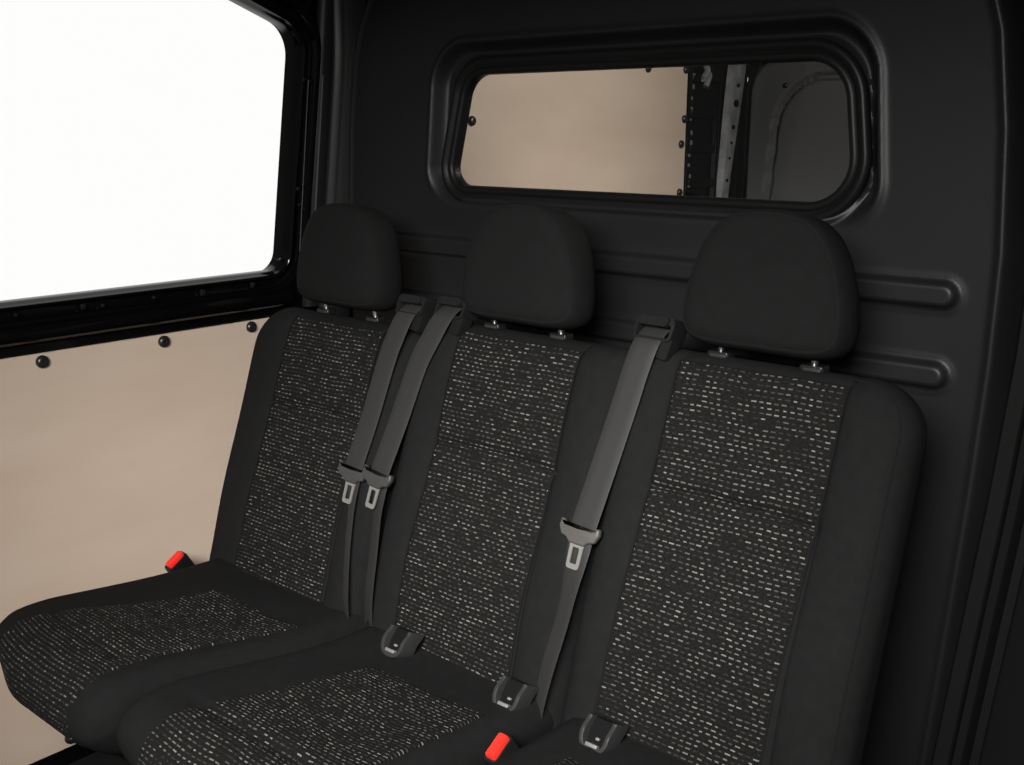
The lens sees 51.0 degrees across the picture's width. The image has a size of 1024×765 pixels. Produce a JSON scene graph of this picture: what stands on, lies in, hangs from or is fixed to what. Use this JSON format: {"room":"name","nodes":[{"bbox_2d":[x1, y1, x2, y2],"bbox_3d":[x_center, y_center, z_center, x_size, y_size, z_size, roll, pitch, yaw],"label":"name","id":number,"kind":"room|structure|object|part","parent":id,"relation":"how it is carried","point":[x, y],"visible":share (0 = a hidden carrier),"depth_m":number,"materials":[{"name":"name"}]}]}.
{"room":"vehicle interior","nodes":[
{"label":"vehicle interior","id":0,"kind":"room"},
{"bbox_2d":[0,0,323,764],"bbox_3d":[-1.139,0.031,1.683,0.167,1.720,2.230,11,17,40],"label":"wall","id":1,"kind":"structure","parent":0,"point":[58,327],"depth_m":2.23,"materials":[{"name":"black paint"}]},
{"bbox_2d":[0,317,269,764],"bbox_3d":[-1.156,0.413,1.798,0.018,0.813,2.045,11,17,40],"label":"panel","id":2,"kind":"object","parent":1,"relation":"attached to","point":[114,456],"visible":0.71,"depth_m":2.15,"materials":[{"name":"brown wood"}]},
{"bbox_2d":[0,0,305,311],"bbox_3d":[-1.107,-0.377,1.623,0.139,0.636,1.946,11,17,40],"label":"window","id":3,"kind":"structure","parent":1,"relation":"in","point":[292,34],"depth_m":2.28,"materials":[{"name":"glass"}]},
{"bbox_2d":[461,67,688,194],"bbox_3d":[0.087,-0.218,3.087,0.018,1.402,1.468,11,17,40],"label":"panel","id":4,"kind":"object","parent":1,"relation":"attached to","point":[621,130],"visible":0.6,"depth_m":3.10,"materials":[{"name":"brown wood"}]},
{"bbox_2d":[69,752,863,764],"bbox_3d":[0.165,0.819,2.181,1.720,0.062,4.500,11,17,40],"label":"floor","id":5,"kind":"structure","parent":0,"point":[97,758],"depth_m":2.21,"materials":[{"name":"black"}]},
{"bbox_2d":[0,203,421,764],"bbox_3d":[-0.522,0.263,1.947,0.481,1.130,0.777,11,17,40],"label":"seat","id":6,"kind":"object","parent":5,"relation":"on","point":[270,585],"visible":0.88,"depth_m":2.00,"materials":[{"name":"black fabric"}]},
{"bbox_3d":[-0.561,0.567,1.953,0.360,0.022,0.400,11,17,40],"label":"seat frame","id":7,"kind":"part","parent":6,"relation":"part of","materials":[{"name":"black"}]},
{"bbox_3d":[-0.624,0.472,1.828,0.334,0.143,0.395,11,17,40],"label":"patterned cushion panel","id":8,"kind":"part","parent":6,"relation":"part of","materials":[{"name":"black fabric"}]},
{"bbox_2d":[165,551,194,571],"bbox_3d":[-0.671,0.416,2.258,0.031,0.152,0.119,10,16,35],"label":"seat belt buckle","id":9,"kind":"object","parent":6,"relation":"attached to","point":[179,560],"visible":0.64,"depth_m":2.21,"materials":[{"name":"red plastic"}]},
{"bbox_2d":[0,558,364,755],"bbox_3d":[-0.562,0.472,1.928,0.454,0.184,0.617,11,17,40],"label":"seat cushion","id":10,"kind":"object","parent":6,"relation":"on","point":[77,661],"depth_m":1.81,"materials":[{"name":"black fabric"}]},
{"bbox_3d":[-0.393,0.142,2.067,0.266,0.497,0.187,11,17,40],"label":"patterned backrest panel","id":11,"kind":"part","parent":6,"relation":"part of","materials":[{"name":"black fabric"}]},
{"bbox_3d":[-0.383,0.182,2.102,0.468,0.611,0.275,11,17,40],"label":"backrest","id":12,"kind":"part","parent":6,"relation":"part of","materials":[{"name":"black fabric"}]},
{"bbox_2d":[338,293,437,618],"bbox_3d":[-0.243,0.147,1.961,0.222,0.611,0.104,-12,18,-42],"label":"belt","id":13,"kind":"object","parent":6,"relation":"attached to","point":[414,311],"visible":0.95,"depth_m":1.93,"materials":[{"name":"black fabric"}]},
{"bbox_3d":[-0.295,0.197,1.943,0.032,0.042,0.016,11,17,40],"label":"latch plate","id":14,"kind":"part","parent":13,"relation":"part of","materials":[{"name":"grey metal"}]},
{"bbox_2d":[395,293,437,332],"bbox_3d":[-0.173,-0.126,1.944,0.072,0.071,0.053,11,17,40],"label":"outlet","id":15,"kind":"object","parent":13,"relation":"attached to","point":[414,311],"depth_m":1.92,"materials":[{"name":"black plastic"}]},
{"bbox_2d":[116,202,629,764],"bbox_3d":[-0.184,0.320,1.658,0.476,1.152,0.783,11,17,40],"label":"seat","id":16,"kind":"object","parent":5,"relation":"on","point":[505,426],"visible":0.85,"depth_m":1.71,"materials":[{"name":"black fabric"}]},
{"bbox_3d":[-0.282,0.540,1.538,0.314,0.144,0.395,11,17,40],"label":"patterned cushion panel","id":17,"kind":"part","parent":16,"relation":"part of","materials":[{"name":"black fabric"}]},
{"bbox_2d":[116,626,553,764],"bbox_3d":[-0.236,0.538,1.653,0.465,0.185,0.617,11,17,40],"label":"seat cushion","id":18,"kind":"object","parent":16,"relation":"on","point":[370,695],"depth_m":1.59,"materials":[{"name":"black fabric"}]},
{"bbox_2d":[363,296,477,625],"bbox_3d":[-0.174,0.156,1.914,0.228,0.617,0.105,-8,16,-31],"label":"belt","id":19,"kind":"object","parent":16,"relation":"attached to","point":[448,308],"visible":0.99,"depth_m":1.89,"materials":[{"name":"black fabric"}]},
{"bbox_3d":[-0.245,0.201,1.896,0.031,0.043,0.016,11,17,40],"label":"latch plate","id":20,"kind":"part","parent":19,"relation":"part of","materials":[{"name":"grey metal"}]},
{"bbox_2d":[434,296,477,335],"bbox_3d":[-0.098,-0.117,1.881,0.073,0.071,0.053,11,17,40],"label":"outlet","id":21,"kind":"object","parent":19,"relation":"attached to","point":[448,308],"depth_m":1.86,"materials":[{"name":"black plastic"}]},
{"bbox_3d":[-0.045,0.199,1.777,0.264,0.522,0.189,11,17,40],"label":"patterned backrest panel","id":22,"kind":"part","parent":16,"relation":"part of","materials":[{"name":"black fabric"}]},
{"bbox_3d":[-0.028,0.241,1.804,0.445,0.635,0.282,11,17,40],"label":"backrest","id":23,"kind":"part","parent":16,"relation":"part of","materials":[{"name":"black fabric"}]},
{"bbox_2d":[489,209,926,764],"bbox_3d":[0.164,0.385,1.363,0.451,1.163,0.777,11,17,40],"label":"seat","id":24,"kind":"object","parent":5,"relation":"on","point":[738,604],"visible":0.98,"depth_m":1.46,"materials":[{"name":"black fabric"}]},
{"bbox_2d":[484,732,519,764],"bbox_3d":[0.007,0.567,1.560,0.029,0.153,0.119,11,17,40],"label":"seat belt buckle","id":25,"kind":"object","parent":24,"relation":"attached to","point":[504,744],"visible":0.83,"depth_m":1.51,"materials":[{"name":"red plastic"}]},
{"bbox_3d":[0.041,0.606,1.266,0.295,0.143,0.395,11,17,40],"label":"patterned cushion panel","id":26,"kind":"part","parent":24,"relation":"part of","materials":[{"name":"black fabric"}]},
{"bbox_2d":[489,718,689,764],"bbox_3d":[0.121,0.610,1.351,0.431,0.184,0.617,11,17,40],"label":"seat cushion","id":27,"kind":"object","parent":24,"relation":"on","point":[576,741],"depth_m":1.50,"materials":[{"name":"black fabric"}]},
{"bbox_2d":[535,314,686,718],"bbox_3d":[0.142,0.231,1.639,0.250,0.664,0.080,-8,16,-31],"label":"belt","id":28,"kind":"object","parent":24,"relation":"attached to","point":[659,337],"visible":0.94,"depth_m":1.61,"materials":[{"name":"black fabric"}]},
{"bbox_3d":[0.095,0.260,1.617,0.032,0.042,0.016,11,17,40],"label":"latch plate","id":29,"kind":"part","parent":28,"relation":"part of","materials":[{"name":"grey metal"}]},
{"bbox_2d":[633,314,686,361],"bbox_3d":[0.221,-0.068,1.615,0.071,0.071,0.053,11,17,40],"label":"outlet","id":30,"kind":"object","parent":28,"relation":"attached to","point":[659,337],"depth_m":1.59,"materials":[{"name":"black plastic"}]},
{"bbox_3d":[0.282,0.260,1.499,0.272,0.534,0.196,11,17,40],"label":"patterned backrest panel","id":31,"kind":"part","parent":24,"relation":"part of","materials":[{"name":"black fabric"}]},
{"bbox_3d":[0.308,0.303,1.521,0.442,0.646,0.286,11,17,40],"label":"backrest","id":32,"kind":"part","parent":24,"relation":"part of","materials":[{"name":"black fabric"}]},
{"bbox_3d":[0.420,-0.007,1.492,0.011,0.096,0.018,11,17,40],"label":"headrest post","id":33,"kind":"part","parent":24,"relation":"part of","materials":[{"name":"silver metal"}]},
{"bbox_2d":[349,0,1023,764],"bbox_3d":[0.167,-0.151,1.985,1.558,1.421,0.078,11,17,40],"label":"wall","id":34,"kind":"structure","parent":0,"point":[933,237],"depth_m":1.63,"materials":[{"name":"black plastic"}]},
{"bbox_2d":[302,0,333,306],"bbox_3d":[-0.406,-0.558,2.354,0.157,0.800,0.060,11,17,40],"label":"trim","id":35,"kind":"structure","parent":34,"relation":"attached to","point":[324,23],"depth_m":2.33,"materials":[{"name":"black plastic"}]},
{"bbox_2d":[319,0,364,316],"bbox_3d":[-0.429,-0.146,2.502,0.276,1.670,0.054,11,17,40],"label":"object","id":36,"kind":"structure","parent":34,"relation":"attached to","point":[347,14],"depth_m":2.31,"materials":[{"name":"black"}]},
{"bbox_2d":[441,38,872,218],"bbox_3d":[0.200,-0.438,1.874,0.893,0.279,0.028,11,17,40],"label":"window","id":37,"kind":"structure","parent":34,"relation":"in","point":[832,54],"depth_m":1.78,"materials":[{"name":"black rubber"}]},
{"bbox_2d":[717,64,748,197],"bbox_3d":[0.866,-0.223,2.774,1.816,1.720,2.091,11,17,40],"label":"wall","id":38,"kind":"structure","parent":0,"point":[724,67],"depth_m":3.83,"materials":[{"name":"black metal"}]},
{"bbox_2d":[683,65,721,196],"bbox_3d":[0.645,-0.445,3.708,0.042,1.720,0.235,11,17,40],"label":"pillar","id":39,"kind":"structure","parent":38,"relation":"attached to","point":[703,82],"depth_m":3.62,"materials":[{"name":"black metal"}]},
{"bbox_2d":[716,64,745,197],"bbox_3d":[0.767,-0.485,3.837,0.027,1.580,0.168,11,17,40],"label":"trim","id":40,"kind":"structure","parent":38,"relation":"attached to","point":[734,81],"depth_m":3.72,"materials":[{"name":"metal"}]},
{"bbox_2d":[730,63,766,197],"bbox_3d":[1.009,-0.462,3.782,0.590,1.720,0.137,11,17,40],"label":"trim","id":41,"kind":"structure","parent":38,"relation":"attached to","point":[733,181],"depth_m":3.84,"materials":[{"name":"black plastic"}]},
{"bbox_3d":[1.551,-0.108,2.291,0.030,1.720,2.200,11,17,40],"label":"wall","id":42,"kind":"structure","parent":0,"visible":0},
{"bbox_2d":[744,62,849,201],"bbox_3d":[1.508,-0.406,3.485,1.752,1.670,0.078,11,17,40],"label":"door","id":43,"kind":"structure","parent":42,"relation":"in","point":[798,136],"depth_m":3.79,"materials":[{"name":"grey plastic"}]},
{"bbox_2d":[931,297,1023,764],"bbox_3d":[0.717,0.070,1.533,0.327,1.700,0.090,11,17,40],"label":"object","id":44,"kind":"structure","parent":42,"relation":"attached to","point":[982,719],"depth_m":1.57,"materials":[{"name":"black plastic"}]}
]}

